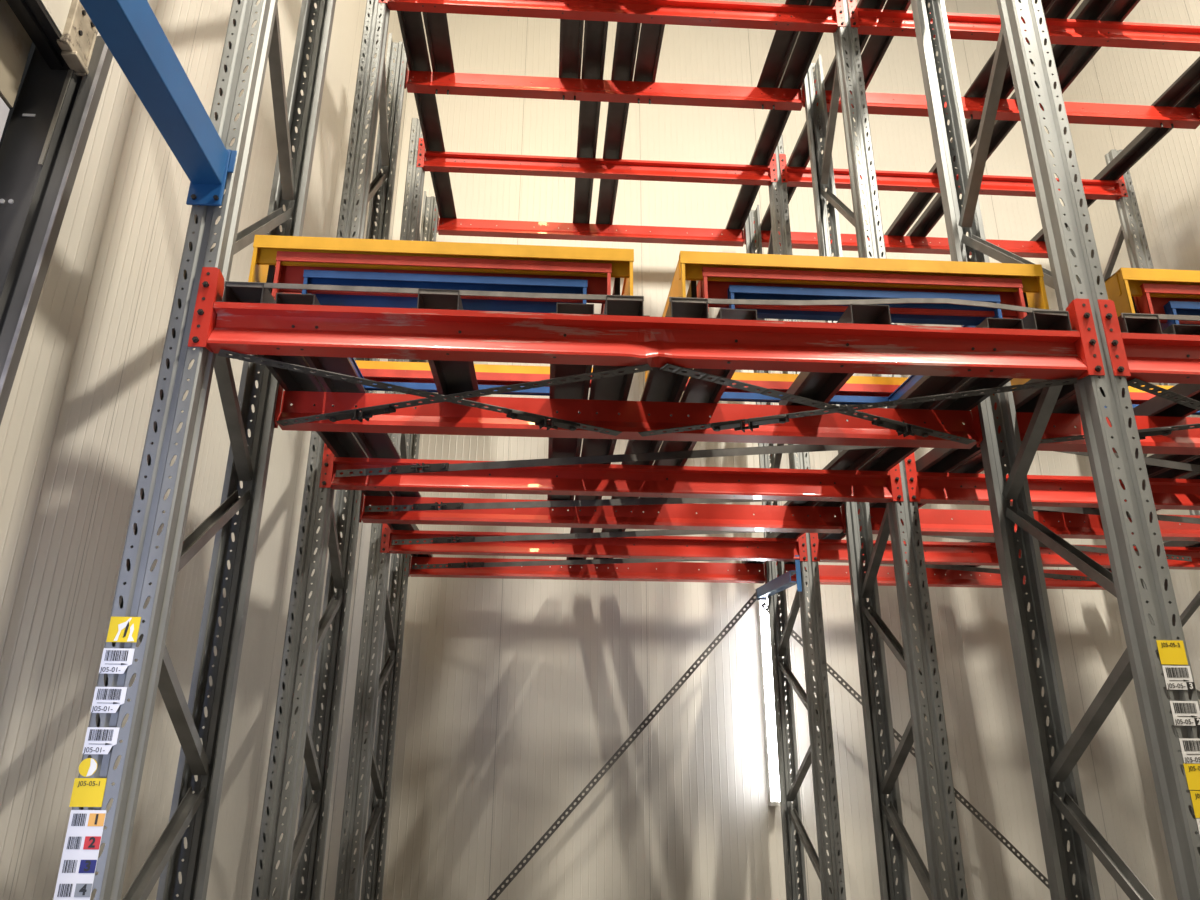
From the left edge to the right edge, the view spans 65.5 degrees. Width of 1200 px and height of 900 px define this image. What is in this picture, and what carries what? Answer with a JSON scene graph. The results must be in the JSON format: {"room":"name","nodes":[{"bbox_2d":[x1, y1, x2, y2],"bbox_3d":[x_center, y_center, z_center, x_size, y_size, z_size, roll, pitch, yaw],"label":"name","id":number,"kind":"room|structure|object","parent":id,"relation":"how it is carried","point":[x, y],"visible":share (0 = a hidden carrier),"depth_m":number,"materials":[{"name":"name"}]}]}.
{"room":"warehouse","nodes":[
{"label":"warehouse","id":0,"kind":"room"},
{"bbox_2d":[0,0,408,899],"bbox_3d":[-1.491,-3.970,0.587,0.120,11.000,16.350,2,-22,-3],"label":"wall","id":1,"kind":"structure","parent":0,"point":[74,425],"depth_m":3.27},
{"bbox_2d":[0,0,112,424],"bbox_3d":[-1.633,-0.370,1.014,0.380,4.620,3.045,2,-22,-3],"label":"door","id":2,"kind":"structure","parent":1,"relation":"in","point":[43,146],"depth_m":2.72,"materials":[{"name":"metal"}]},
{"bbox_2d":[324,0,1177,899],"bbox_3d":[0.920,-0.868,8.386,7.450,11.000,0.120,2,-22,-3],"label":"wall","id":3,"kind":"structure","parent":0,"point":[514,694],"depth_m":7.28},
{"bbox_2d":[756,598,780,805],"bbox_3d":[1.289,1.893,7.150,0.080,1.560,0.190,2,-22,-3],"label":"tube light","id":4,"kind":"object","parent":3,"relation":"attached to","point":[769,726],"visible":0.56,"depth_m":7.08,"materials":[{"name":"white plastic"}]},
{"bbox_2d":[1033,0,1199,703],"bbox_3d":[5.077,-3.797,0.939,0.100,11.000,16.350,2,-22,-3],"label":"wall","id":5,"kind":"structure","parent":0,"point":[1166,180],"depth_m":7.78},
{"bbox_3d":[1.332,1.265,-1.304,7.350,0.100,16.350,2,-22,-3],"label":"floor","id":6,"kind":"structure","parent":0,"visible":0},
{"bbox_2d":[72,0,335,899],"bbox_3d":[-1.243,-0.483,3.217,0.160,6.456,0.826,2,-22,-3],"label":"frame","id":7,"kind":"object","parent":6,"relation":"on","point":[248,457],"visible":0.88,"depth_m":2.94,"materials":[{"name":"metal"}]},
{"bbox_2d":[53,810,106,899],"bbox_3d":[-1.240,0.990,2.218,0.084,0.252,0.002,2,-22,-3],"label":"label","id":8,"kind":"object","parent":7,"relation":"attached to","point":[78,864],"visible":1,"depth_m":2.23,"materials":[{"name":"white paper"}]},
{"bbox_2d":[69,778,106,806],"bbox_3d":[-1.250,0.836,2.278,0.076,0.066,0.002,2,-22,-3],"label":"label","id":9,"kind":"object","parent":7,"relation":"attached to","point":[86,792],"visible":1,"depth_m":2.28,"materials":[{"name":"yellow paper"}]},
{"bbox_2d":[82,727,119,753],"bbox_3d":[-1.242,0.724,2.323,0.078,0.064,0.002,2,-22,-3],"label":"label","id":10,"kind":"object","parent":7,"relation":"attached to","point":[98,740],"visible":1,"depth_m":2.32,"materials":[{"name":"white paper"}]},
{"bbox_2d":[91,687,126,712],"bbox_3d":[-1.242,0.631,2.360,0.078,0.064,0.002,2,-22,-3],"label":"label","id":11,"kind":"object","parent":7,"relation":"attached to","point":[105,699],"visible":1,"depth_m":2.36,"materials":[{"name":"white paper"}]},
{"bbox_2d":[99,648,134,673],"bbox_3d":[-1.240,0.541,2.396,0.078,0.064,0.002,2,-22,-3],"label":"label","id":12,"kind":"object","parent":7,"relation":"attached to","point":[114,660],"visible":1,"depth_m":2.40,"materials":[{"name":"white paper"}]},
{"bbox_2d":[106,617,140,641],"bbox_3d":[-1.238,0.466,2.425,0.076,0.066,0.002,2,-22,-3],"label":"label","id":13,"kind":"object","parent":7,"relation":"attached to","point":[121,629],"visible":1,"depth_m":2.42,"materials":[{"name":"yellow paper"}]},
{"bbox_2d":[79,0,236,205],"bbox_3d":[-1.201,-1.597,1.089,0.124,0.215,4.007,0,-22,0],"label":"beam","id":14,"kind":"structure","parent":7,"relation":"attached to","point":[131,30],"depth_m":2.59,"materials":[{"name":"blue metal"}]},
{"bbox_2d":[274,384,982,448],"bbox_3d":[0.131,-0.172,3.599,2.770,0.270,0.102,2,-22,-3],"label":"beam","id":15,"kind":"structure","parent":7,"relation":"attached to","point":[441,418],"depth_m":3.57,"materials":[{"name":"red metal"}]},
{"bbox_2d":[188,267,1104,379],"bbox_3d":[0.175,-0.382,2.882,2.770,0.270,0.086,2,-22,-3],"label":"beam","id":16,"kind":"structure","parent":7,"relation":"attached to","point":[242,328],"depth_m":2.85,"materials":[{"name":"red metal"}]},
{"bbox_2d":[216,282,432,556],"bbox_3d":[-1.207,0.170,4.979,0.153,0.470,4.516,2,-22,-3],"label":"rail","id":17,"kind":"object","parent":16,"relation":"on","point":[341,444],"visible":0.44,"depth_m":3.55,"materials":[{"name":"metal"}]},
{"bbox_2d":[224,281,643,300],"bbox_3d":[-0.500,-0.484,2.855,1.273,0.020,0.004,2,-22,-3],"label":"bar","id":18,"kind":"object","parent":17,"relation":"attached to","point":[266,285],"visible":1,"depth_m":2.85,"materials":[{"name":"metal"}]},
{"bbox_2d":[248,235,633,373],"bbox_3d":[-0.532,-0.418,3.523,1.223,0.315,1.103,2,-22,-3],"label":"cart","id":19,"kind":"object","parent":17,"relation":"on","point":[263,263],"visible":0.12,"depth_m":3.03,"materials":[{"name":"yellow paint"}]},
{"bbox_2d":[272,251,611,387],"bbox_3d":[-0.531,-0.392,3.514,1.147,0.263,1.081,2,-22,-3],"label":"cart","id":20,"kind":"object","parent":17,"relation":"on","point":[283,274],"visible":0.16,"depth_m":3.04,"materials":[{"name":"red paint"}]},
{"bbox_2d":[269,293,420,496],"bbox_3d":[-0.995,-0.087,4.053,0.153,0.266,2.582,2,-22,-3],"label":"rail","id":21,"kind":"object","parent":16,"relation":"on","point":[375,445],"visible":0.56,"depth_m":3.52,"materials":[{"name":"metal"}]},
{"bbox_2d":[218,349,621,435],"bbox_3d":[-0.531,-0.176,3.149,1.432,0.068,0.045,13,-25,-30],"label":"strap","id":22,"kind":"object","parent":16,"relation":"attached to","point":[541,421],"visible":1,"depth_m":3.12,"materials":[{"name":"metal"}]},
{"bbox_2d":[415,289,479,396],"bbox_3d":[-0.519,-0.328,3.284,0.162,0.152,0.922,2,-22,-3],"label":"rail","id":23,"kind":"object","parent":16,"relation":"on","point":[450,377],"visible":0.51,"depth_m":3.42,"materials":[{"name":"metal"}]},
{"bbox_2d":[276,364,652,425],"bbox_3d":[-0.516,-0.175,3.150,1.476,0.076,0.045,-9,-24,23],"label":"strap","id":24,"kind":"object","parent":16,"relation":"attached to","point":[366,413],"visible":1,"depth_m":3.14,"materials":[{"name":"metal"}]},
{"bbox_2d":[547,303,599,499],"bbox_3d":[-0.152,-0.064,4.098,0.153,0.266,2.582,2,-22,-3],"label":"rail","id":25,"kind":"object","parent":16,"relation":"on","point":[557,447],"visible":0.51,"depth_m":3.56,"materials":[{"name":"metal"}]},
{"bbox_2d":[302,270,587,395],"bbox_3d":[-0.526,-0.352,3.495,0.910,0.233,1.048,2,-22,-3],"label":"cart","id":26,"kind":"object","parent":25,"relation":"on","point":[317,277],"visible":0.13,"depth_m":3.04,"materials":[{"name":"blue paint"}]},
{"bbox_2d":[566,295,649,559],"bbox_3d":[-0.057,0.200,5.041,0.153,0.470,4.516,2,-22,-3],"label":"rail","id":27,"kind":"object","parent":16,"relation":"on","point":[617,387],"visible":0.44,"depth_m":3.62,"materials":[{"name":"metal"}]},
{"bbox_2d":[593,297,714,558],"bbox_3d":[0.144,0.205,5.051,0.153,0.470,4.516,2,-22,-3],"label":"rail","id":28,"kind":"object","parent":16,"relation":"on","point":[660,385],"visible":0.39,"depth_m":3.58,"materials":[{"name":"metal"}]},
{"bbox_2d":[669,297,1068,315],"bbox_3d":[0.850,-0.463,2.933,1.274,0.048,0.004,2,-22,-3],"label":"bar","id":29,"kind":"object","parent":28,"relation":"attached to","point":[897,300],"visible":1,"depth_m":2.93,"materials":[{"name":"metal"}]},
{"bbox_2d":[640,308,761,497],"bbox_3d":[0.352,-0.051,4.125,0.153,0.266,2.582,2,-22,-3],"label":"rail","id":30,"kind":"object","parent":16,"relation":"on","point":[697,390],"visible":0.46,"depth_m":3.56,"materials":[{"name":"metal"}]},
{"bbox_2d":[659,363,975,444],"bbox_3d":[0.811,-0.142,3.222,1.458,0.072,0.045,13,-25,-29],"label":"strap","id":31,"kind":"object","parent":16,"relation":"attached to","point":[906,429],"visible":1,"depth_m":3.18,"materials":[{"name":"metal"}]},
{"bbox_2d":[779,304,896,406],"bbox_3d":[0.818,-0.292,3.355,0.162,0.152,0.922,2,-22,-3],"label":"rail","id":32,"kind":"object","parent":16,"relation":"on","point":[818,386],"visible":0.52,"depth_m":3.43,"materials":[{"name":"metal"}]},
{"bbox_2d":[638,377,1076,436],"bbox_3d":[0.821,-0.138,3.220,1.476,0.072,0.043,-9,-24,23],"label":"strap","id":33,"kind":"object","parent":16,"relation":"attached to","point":[753,423],"visible":1,"depth_m":3.22,"materials":[{"name":"metal"}]},
{"bbox_2d":[783,318,1024,505],"bbox_3d":[1.196,-0.029,4.170,0.153,0.266,2.582,2,-22,-3],"label":"rail","id":34,"kind":"object","parent":16,"relation":"on","point":[854,459],"visible":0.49,"depth_m":3.59,"materials":[{"name":"metal"}]},
{"bbox_2d":[719,285,1001,407],"bbox_3d":[0.848,-0.316,3.569,0.910,0.233,1.048,2,-22,-3],"label":"cart","id":35,"kind":"object","parent":34,"relation":"on","point":[734,291],"visible":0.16,"depth_m":3.12,"materials":[{"name":"blue paint"}]},
{"bbox_2d":[741,310,1077,563],"bbox_3d":[1.294,0.235,5.113,0.153,0.470,4.516,2,-22,-3],"label":"rail","id":36,"kind":"object","parent":16,"relation":"on","point":[886,459],"visible":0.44,"depth_m":3.65,"materials":[{"name":"metal"}]},
{"bbox_2d":[645,251,1048,384],"bbox_3d":[0.842,-0.382,3.597,1.223,0.315,1.103,2,-22,-3],"label":"cart","id":37,"kind":"object","parent":36,"relation":"on","point":[690,264],"visible":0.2,"depth_m":3.11,"materials":[{"name":"yellow paint"}]},
{"bbox_2d":[684,267,1026,396],"bbox_3d":[0.843,-0.356,3.588,1.147,0.263,1.081,2,-22,-3],"label":"cart","id":38,"kind":"object","parent":36,"relation":"on","point":[705,289],"visible":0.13,"depth_m":3.11,"materials":[{"name":"red paint"}]},
{"bbox_2d":[251,0,406,899],"bbox_3d":[-1.342,0.117,4.775,0.160,6.487,0.823,2,-22,-3],"label":"frame","id":39,"kind":"object","parent":6,"relation":"on","point":[297,665],"visible":0.7,"depth_m":4.52,"materials":[{"name":"metal"}]},
{"bbox_2d":[354,492,845,532],"bbox_3d":[0.032,0.305,5.205,2.770,0.270,0.102,2,-22,-3],"label":"beam","id":40,"kind":"structure","parent":39,"relation":"attached to","point":[709,517],"depth_m":5.18,"materials":[{"name":"red metal"}]},
{"bbox_2d":[365,498,791,511],"bbox_3d":[0.043,0.265,4.807,2.701,0.117,0.036,-4,-22,10],"label":"strap","id":41,"kind":"object","parent":40,"relation":"attached to","point":[638,501],"visible":0.73,"depth_m":4.88,"materials":[{"name":"metal"}]},
{"bbox_2d":[400,62,804,110],"bbox_3d":[0.047,-2.486,6.310,2.770,0.270,0.102,2,-22,-3],"label":"beam","id":42,"kind":"structure","parent":39,"relation":"attached to","point":[426,82],"depth_m":6.28,"materials":[{"name":"red metal"}]},
{"bbox_2d":[319,444,903,502],"bbox_3d":[0.076,0.094,4.487,2.770,0.270,0.080,2,-22,-3],"label":"beam","id":43,"kind":"structure","parent":39,"relation":"attached to","point":[576,479],"depth_m":4.46,"materials":[{"name":"red metal"}]},
{"bbox_2d":[335,444,890,476],"bbox_3d":[0.091,0.029,4.010,2.748,0.129,0.036,-5,-22,14],"label":"strap","id":44,"kind":"object","parent":43,"relation":"attached to","point":[438,467],"visible":0.84,"depth_m":4.05,"materials":[{"name":"metal"}]},
{"bbox_2d":[379,0,845,32],"bbox_3d":[0.091,-2.689,5.590,2.770,0.270,0.080,2,-22,-3],"label":"beam","id":45,"kind":"structure","parent":39,"relation":"attached to","point":[710,13],"depth_m":5.58,"materials":[{"name":"red metal"}]},
{"bbox_2d":[397,11,456,223],"bbox_3d":[-1.192,-2.619,6.084,0.147,0.519,4.516,2,-22,-3],"label":"rail","id":46,"kind":"object","parent":45,"relation":"on","point":[411,23],"visible":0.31,"depth_m":6.71,"materials":[{"name":"metal"}]},
{"bbox_2d":[422,12,454,94],"bbox_3d":[-0.981,-2.866,5.154,0.147,0.294,2.582,2,-22,-3],"label":"rail","id":47,"kind":"object","parent":45,"relation":"on","point":[436,24],"visible":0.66,"depth_m":6.01,"materials":[{"name":"metal"}]},
{"bbox_2d":[559,19,583,100],"bbox_3d":[-0.137,-2.844,5.199,0.147,0.294,2.582,2,-22,-3],"label":"rail","id":48,"kind":"object","parent":45,"relation":"on","point":[571,31],"visible":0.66,"depth_m":6.06,"materials":[{"name":"metal"}]},
{"bbox_2d":[573,20,607,223],"bbox_3d":[-0.042,-2.589,6.146,0.147,0.519,4.516,2,-22,-3],"label":"rail","id":49,"kind":"object","parent":45,"relation":"on","point":[595,32],"visible":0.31,"depth_m":6.77,"materials":[{"name":"metal"}]},
{"bbox_2d":[596,22,640,229],"bbox_3d":[0.158,-2.584,6.156,0.147,0.519,4.516,2,-22,-3],"label":"rail","id":50,"kind":"object","parent":45,"relation":"on","point":[627,34],"visible":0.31,"depth_m":6.78,"materials":[{"name":"metal"}]},
{"bbox_2d":[633,23,664,103],"bbox_3d":[0.367,-2.830,5.226,0.147,0.294,2.582,2,-22,-3],"label":"rail","id":51,"kind":"object","parent":45,"relation":"on","point":[651,35],"visible":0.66,"depth_m":6.09,"materials":[{"name":"metal"}]},
{"bbox_2d":[725,0,836,234],"bbox_3d":[1.308,-2.553,6.218,0.147,0.519,4.516,2,-22,-3],"label":"rail","id":52,"kind":"object","parent":45,"relation":"on","point":[806,44],"visible":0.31,"depth_m":6.80,"materials":[{"name":"metal"}]},
{"bbox_2d":[757,0,810,109],"bbox_3d":[1.210,-2.808,5.271,0.147,0.294,2.582,2,-22,-3],"label":"rail","id":53,"kind":"object","parent":45,"relation":"on","point":[783,41],"visible":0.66,"depth_m":6.11,"materials":[{"name":"metal"}]},
{"bbox_2d":[334,118,437,899],"bbox_3d":[-1.449,0.700,6.478,0.160,6.656,1.048,2,-22,-3],"label":"frame","id":54,"kind":"object","parent":6,"relation":"on","point":[349,881],"visible":0.59,"depth_m":6.14,"materials":[{"name":"metal"}]},
{"bbox_2d":[404,554,766,583],"bbox_3d":[-0.081,0.850,7.043,2.770,0.270,0.102,2,-22,-3],"label":"beam","id":55,"kind":"structure","parent":54,"relation":"attached to","point":[666,571],"depth_m":7.02,"materials":[{"name":"red metal"}]},
{"bbox_2d":[412,558,721,568],"bbox_3d":[-0.064,0.779,6.538,2.766,0.137,0.036,-6,-22,14],"label":"strap","id":56,"kind":"object","parent":55,"relation":"attached to","point":[621,560],"visible":0.79,"depth_m":6.64,"materials":[{"name":"metal"}]},
{"bbox_2d":[433,208,745,246],"bbox_3d":[-0.066,-1.960,8.156,2.770,0.270,0.102,2,-22,-3],"label":"beam","id":57,"kind":"structure","parent":54,"relation":"attached to","point":[450,226],"depth_m":8.13,"materials":[{"name":"red metal"}]},
{"bbox_2d":[380,523,807,561],"bbox_3d":[-0.023,0.576,6.109,2.770,0.270,0.080,2,-22,-3],"label":"beam","id":58,"kind":"structure","parent":54,"relation":"attached to","point":[641,547],"depth_m":6.09,"materials":[{"name":"red metal"}]},
{"bbox_2d":[392,530,754,544],"bbox_3d":[-0.008,0.508,5.624,2.754,0.130,0.036,-5,-22,14],"label":"strap","id":59,"kind":"object","parent":58,"relation":"attached to","point":[464,539],"visible":0.78,"depth_m":5.70,"materials":[{"name":"metal"}]},
{"bbox_2d":[416,138,777,185],"bbox_3d":[-0.009,-2.225,7.219,2.770,0.270,0.080,2,-22,-3],"label":"beam","id":60,"kind":"structure","parent":54,"relation":"attached to","point":[431,161],"depth_m":7.19,"materials":[{"name":"red metal"}]},
{"bbox_2d":[745,135,845,899],"bbox_3d":[1.346,0.774,6.627,0.160,6.656,1.048,2,-22,-3],"label":"frame","id":61,"kind":"object","parent":6,"relation":"on","point":[819,714],"visible":0.55,"depth_m":6.30,"materials":[{"name":"metal"}]},
{"bbox_2d":[755,555,801,599],"bbox_3d":[1.259,0.991,6.616,0.085,0.282,1.137,1,-22,-2],"label":"bracket","id":62,"kind":"object","parent":61,"relation":"attached to","point":[782,582],"visible":1,"depth_m":6.39,"materials":[{"name":"blue metal"}]},
{"bbox_2d":[487,592,755,899],"bbox_3d":[-0.251,2.556,6.514,2.980,3.257,0.003,2,-22,-3],"label":"strap","id":63,"kind":"object","parent":62,"relation":"attached to","point":[681,680],"visible":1,"depth_m":6.69,"materials":[{"name":"metal"}]},
{"bbox_2d":[754,221,1047,257],"bbox_3d":[2.729,-1.886,8.306,2.770,0.270,0.102,2,-22,-3],"label":"beam","id":64,"kind":"structure","parent":61,"relation":"attached to","point":[800,240],"depth_m":8.29,"materials":[{"name":"red metal"}]},
{"bbox_2d":[760,602,1049,889],"bbox_3d":[2.771,2.678,6.672,3.102,3.169,0.003,2,-22,-3],"label":"strap","id":65,"kind":"object","parent":61,"relation":"attached to","point":[763,604],"visible":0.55,"depth_m":6.71,"materials":[{"name":"metal"}]},
{"bbox_2d":[776,561,1111,589],"bbox_3d":[2.715,0.924,7.193,2.770,0.270,0.102,2,-22,-3],"label":"beam","id":66,"kind":"structure","parent":61,"relation":"attached to","point":[828,574],"depth_m":7.16,"materials":[{"name":"red metal"}]},
{"bbox_2d":[779,154,1127,199],"bbox_3d":[2.786,-2.151,7.368,2.770,0.270,0.080,2,-22,-3],"label":"beam","id":67,"kind":"structure","parent":61,"relation":"attached to","point":[793,176],"depth_m":7.34,"materials":[{"name":"red metal"}]},
{"bbox_2d":[810,533,1199,569],"bbox_3d":[2.772,0.649,6.259,2.770,0.270,0.080,2,-22,-3],"label":"beam","id":68,"kind":"structure","parent":61,"relation":"attached to","point":[822,550],"depth_m":6.22,"materials":[{"name":"red metal"}]},
{"bbox_2d":[881,563,1093,581],"bbox_3d":[2.686,0.863,6.713,2.657,0.137,0.036,9,-23,-21],"label":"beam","id":69,"kind":"structure","parent":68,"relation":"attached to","point":[949,567],"depth_m":6.74,"materials":[{"name":"metal"}]},
{"bbox_2d":[922,535,1191,561],"bbox_3d":[2.743,0.592,5.800,2.645,0.130,0.036,9,-23,-21],"label":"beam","id":70,"kind":"structure","parent":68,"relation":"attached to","point":[973,538],"depth_m":5.89,"materials":[{"name":"metal"}]},
{"bbox_2d":[804,0,967,899],"bbox_3d":[1.453,0.191,4.924,0.160,6.487,0.823,2,-22,-3],"label":"frame","id":71,"kind":"object","parent":6,"relation":"on","point":[864,585],"visible":0.66,"depth_m":4.73,"materials":[{"name":"metal"}]},
{"bbox_2d":[814,79,1199,128],"bbox_3d":[2.842,-2.412,6.460,2.770,0.270,0.102,2,-22,-3],"label":"beam","id":72,"kind":"structure","parent":71,"relation":"attached to","point":[877,103],"depth_m":6.45,"materials":[{"name":"red metal"}]},
{"bbox_2d":[760,0,885,230],"bbox_3d":[1.603,-2.546,6.234,0.147,0.519,4.516,2,-22,-3],"label":"rail","id":73,"kind":"object","parent":72,"relation":"attached to","point":[800,157],"visible":0.13,"depth_m":7.05,"materials":[{"name":"metal"}]},
{"bbox_2d":[848,0,1199,51],"bbox_3d":[2.886,-2.615,5.739,2.770,0.270,0.080,2,-22,-3],"label":"beam","id":74,"kind":"structure","parent":71,"relation":"attached to","point":[884,22],"depth_m":5.71,"materials":[{"name":"red metal"}]},
{"bbox_2d":[849,0,910,91],"bbox_3d":[1.814,-2.792,5.303,0.147,0.294,2.582,2,-22,-3],"label":"rail","id":75,"kind":"object","parent":74,"relation":"on","point":[876,47],"visible":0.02,"depth_m":6.03,"materials":[{"name":"metal"}]},
{"bbox_2d":[884,0,1080,235],"bbox_3d":[2.753,-2.515,6.295,0.147,0.519,4.516,2,-22,-3],"label":"rail","id":76,"kind":"object","parent":74,"relation":"on","point":[1060,9],"visible":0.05,"depth_m":6.99,"materials":[{"name":"metal"}]},
{"bbox_2d":[963,0,1054,118],"bbox_3d":[2.658,-2.770,5.348,0.147,0.294,2.582,2,-22,-3],"label":"rail","id":77,"kind":"object","parent":74,"relation":"on","point":[978,89],"visible":0.38,"depth_m":6.31,"materials":[{"name":"metal"}]},
{"bbox_2d":[906,0,1114,241],"bbox_3d":[2.953,-2.510,6.306,0.147,0.519,4.516,2,-22,-3],"label":"rail","id":78,"kind":"object","parent":74,"relation":"on","point":[1088,9],"visible":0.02,"depth_m":6.81,"materials":[{"name":"metal"}]},
{"bbox_2d":[1039,0,1139,118],"bbox_3d":[3.162,-2.756,5.375,0.147,0.294,2.582,2,-22,-3],"label":"rail","id":79,"kind":"object","parent":74,"relation":"on","point":[1119,10],"visible":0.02,"depth_m":6.04,"materials":[{"name":"metal"}]},
{"bbox_2d":[1030,82,1199,246],"bbox_3d":[4.103,-2.480,6.368,0.147,0.519,4.516,2,-22,-3],"label":"rail","id":80,"kind":"object","parent":74,"relation":"on","point":[1149,137],"visible":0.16,"depth_m":7.08,"materials":[{"name":"metal"}]},
{"bbox_2d":[1151,57,1199,127],"bbox_3d":[4.005,-2.734,5.420,0.147,0.294,2.582,2,-22,-3],"label":"rail","id":81,"kind":"object","parent":74,"relation":"on","point":[1190,78],"visible":0.66,"depth_m":6.36,"materials":[{"name":"metal"}]},
{"bbox_2d":[858,503,1199,540],"bbox_3d":[2.827,0.379,5.354,2.770,0.270,0.102,2,-22,-3],"label":"beam","id":82,"kind":"structure","parent":71,"relation":"attached to","point":[934,522],"depth_m":5.30,"materials":[{"name":"red metal"}]},
{"bbox_2d":[988,505,1199,523],"bbox_3d":[2.794,0.349,4.984,2.590,0.117,0.036,7,-23,-17],"label":"strap","id":83,"kind":"object","parent":82,"relation":"attached to","point":[1079,510],"visible":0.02,"depth_m":4.90,"materials":[{"name":"metal"}]},
{"bbox_2d":[904,452,1199,509],"bbox_3d":[2.871,0.168,4.636,2.770,0.270,0.080,2,-22,-3],"label":"beam","id":84,"kind":"structure","parent":71,"relation":"attached to","point":[923,487],"depth_m":4.57,"materials":[{"name":"red metal"}]},
{"bbox_2d":[911,0,1199,899],"bbox_3d":[1.552,-0.409,3.367,0.160,6.456,0.826,2,-22,-3],"label":"frame","id":85,"kind":"object","parent":6,"relation":"on","point":[1139,662],"visible":0.86,"depth_m":3.12,"materials":[{"name":"metal"}]},
{"bbox_2d":[993,394,1199,454],"bbox_3d":[2.926,-0.098,3.749,2.770,0.270,0.102,2,-22,-3],"label":"beam","id":86,"kind":"structure","parent":85,"relation":"attached to","point":[1180,442],"depth_m":3.68,"materials":[{"name":"red metal"}]},
{"bbox_2d":[1055,451,1199,471],"bbox_3d":[2.842,0.113,4.186,2.639,0.129,0.036,9,-23,-20],"label":"strap","id":87,"kind":"object","parent":86,"relation":"attached to","point":[1148,461],"visible":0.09,"depth_m":4.01,"materials":[{"name":"metal"}]},
{"bbox_2d":[1097,299,1199,383],"bbox_3d":[2.970,-0.309,3.029,2.770,0.270,0.080,2,-22,-3],"label":"beam","id":88,"kind":"structure","parent":85,"relation":"attached to","point":[1150,358],"depth_m":2.94,"materials":[{"name":"red metal"}]},
{"bbox_2d":[784,313,1167,563],"bbox_3d":[1.588,0.243,5.129,0.153,0.470,4.516,2,-22,-3],"label":"rail","id":89,"kind":"object","parent":88,"relation":"on","point":[937,460],"visible":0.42,"depth_m":3.81,"materials":[{"name":"metal"}]},
{"bbox_2d":[1010,268,1199,392],"bbox_3d":[2.338,-0.342,3.677,1.223,0.315,1.103,2,-22,-3],"label":"cart","id":90,"kind":"object","parent":89,"relation":"on","point":[1124,284],"visible":0.08,"depth_m":3.16,"materials":[{"name":"yellow paint"}]},
{"bbox_2d":[899,324,1199,507],"bbox_3d":[1.800,-0.013,4.202,0.153,0.266,2.582,2,-22,-3],"label":"rail","id":91,"kind":"object","parent":88,"relation":"on","point":[1069,405],"visible":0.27,"depth_m":3.71,"materials":[{"name":"metal"}]},
{"bbox_2d":[970,455,1199,542],"bbox_3d":[2.738,0.274,5.190,0.153,0.470,4.516,2,-22,-3],"label":"rail","id":92,"kind":"object","parent":88,"relation":"on","point":[1170,473],"visible":0.02,"depth_m":4.58,"materials":[{"name":"metal"}]},
{"bbox_2d":[1129,283,1199,403],"bbox_3d":[2.338,-0.316,3.668,1.147,0.263,1.081,2,-22,-3],"label":"cart","id":93,"kind":"object","parent":92,"relation":"on","point":[1145,304],"visible":0.07,"depth_m":3.16,"materials":[{"name":"red paint"}]},
{"bbox_2d":[1021,423,1199,443],"bbox_3d":[2.279,-0.102,3.300,1.476,0.076,0.045,-9,-24,23],"label":"strap","id":94,"kind":"object","parent":88,"relation":"attached to","point":[1143,433],"visible":0.47,"depth_m":3.41,"materials":[{"name":"metal"}]},
{"bbox_2d":[1033,454,1198,511],"bbox_3d":[2.643,0.009,4.247,0.153,0.266,2.582,2,-22,-3],"label":"rail","id":95,"kind":"object","parent":88,"relation":"on","point":[1151,470],"visible":0.28,"depth_m":4.37,"materials":[{"name":"metal"}]},
{"bbox_2d":[1104,301,1199,414],"bbox_3d":[2.344,-0.276,3.649,0.910,0.233,1.048,2,-22,-3],"label":"cart","id":96,"kind":"object","parent":95,"relation":"on","point":[1172,307],"visible":0.1,"depth_m":3.15,"materials":[{"name":"blue paint"}]},
{"bbox_2d":[1127,378,1199,410],"bbox_3d":[2.264,-0.102,3.299,1.432,0.068,0.045,13,-25,-30],"label":"strap","id":97,"kind":"object","parent":88,"relation":"attached to","point":[1147,388],"visible":1,"depth_m":3.03,"materials":[{"name":"metal"}]},
{"bbox_2d":[1133,384,1199,416],"bbox_3d":[2.276,-0.254,3.433,0.162,0.152,0.922,2,-22,-3],"label":"rail","id":98,"kind":"object","parent":88,"relation":"on","point":[1155,406],"visible":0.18,"depth_m":3.69,"materials":[{"name":"metal"}]},
{"bbox_2d":[1156,640,1187,664],"bbox_3d":[1.575,0.557,2.569,0.076,0.066,0.002,2,-22,-3],"label":"label","id":99,"kind":"object","parent":85,"relation":"attached to","point":[1171,652],"visible":1,"depth_m":2.57,"materials":[{"name":"yellow paper"}]},
{"bbox_2d":[1162,665,1195,689],"bbox_3d":[1.578,0.621,2.544,0.080,0.066,0.002,2,-22,-3],"label":"label","id":100,"kind":"object","parent":85,"relation":"attached to","point":[1176,677],"visible":1,"depth_m":2.54,"materials":[{"name":"white paper"}]},
{"bbox_2d":[1170,701,1199,725],"bbox_3d":[1.577,0.709,2.509,0.080,0.066,0.002,2,-22,-3],"label":"label","id":101,"kind":"object","parent":85,"relation":"attached to","point":[1185,713],"visible":1,"depth_m":2.51,"materials":[{"name":"white paper"}]},
{"bbox_2d":[1179,738,1199,763],"bbox_3d":[1.581,0.799,2.474,0.080,0.066,0.002,2,-22,-3],"label":"label","id":102,"kind":"object","parent":85,"relation":"attached to","point":[1190,747],"visible":1,"depth_m":2.47,"materials":[{"name":"white paper"}]},
{"bbox_2d":[1183,763,1199,789],"bbox_3d":[1.576,0.858,2.451,0.076,0.066,0.002,2,-22,-3],"label":"label","id":103,"kind":"object","parent":85,"relation":"attached to","point":[1192,771],"visible":1,"depth_m":2.45,"materials":[{"name":"yellow paper"}]},
{"bbox_2d":[1066,149,1199,854],"bbox_3d":[4.141,0.848,6.777,0.160,6.656,1.048,2,-22,-3],"label":"frame","id":104,"kind":"object","parent":6,"relation":"on","point":[1126,232],"visible":0.08,"depth_m":7.27,"materials":[{"name":"metal"}]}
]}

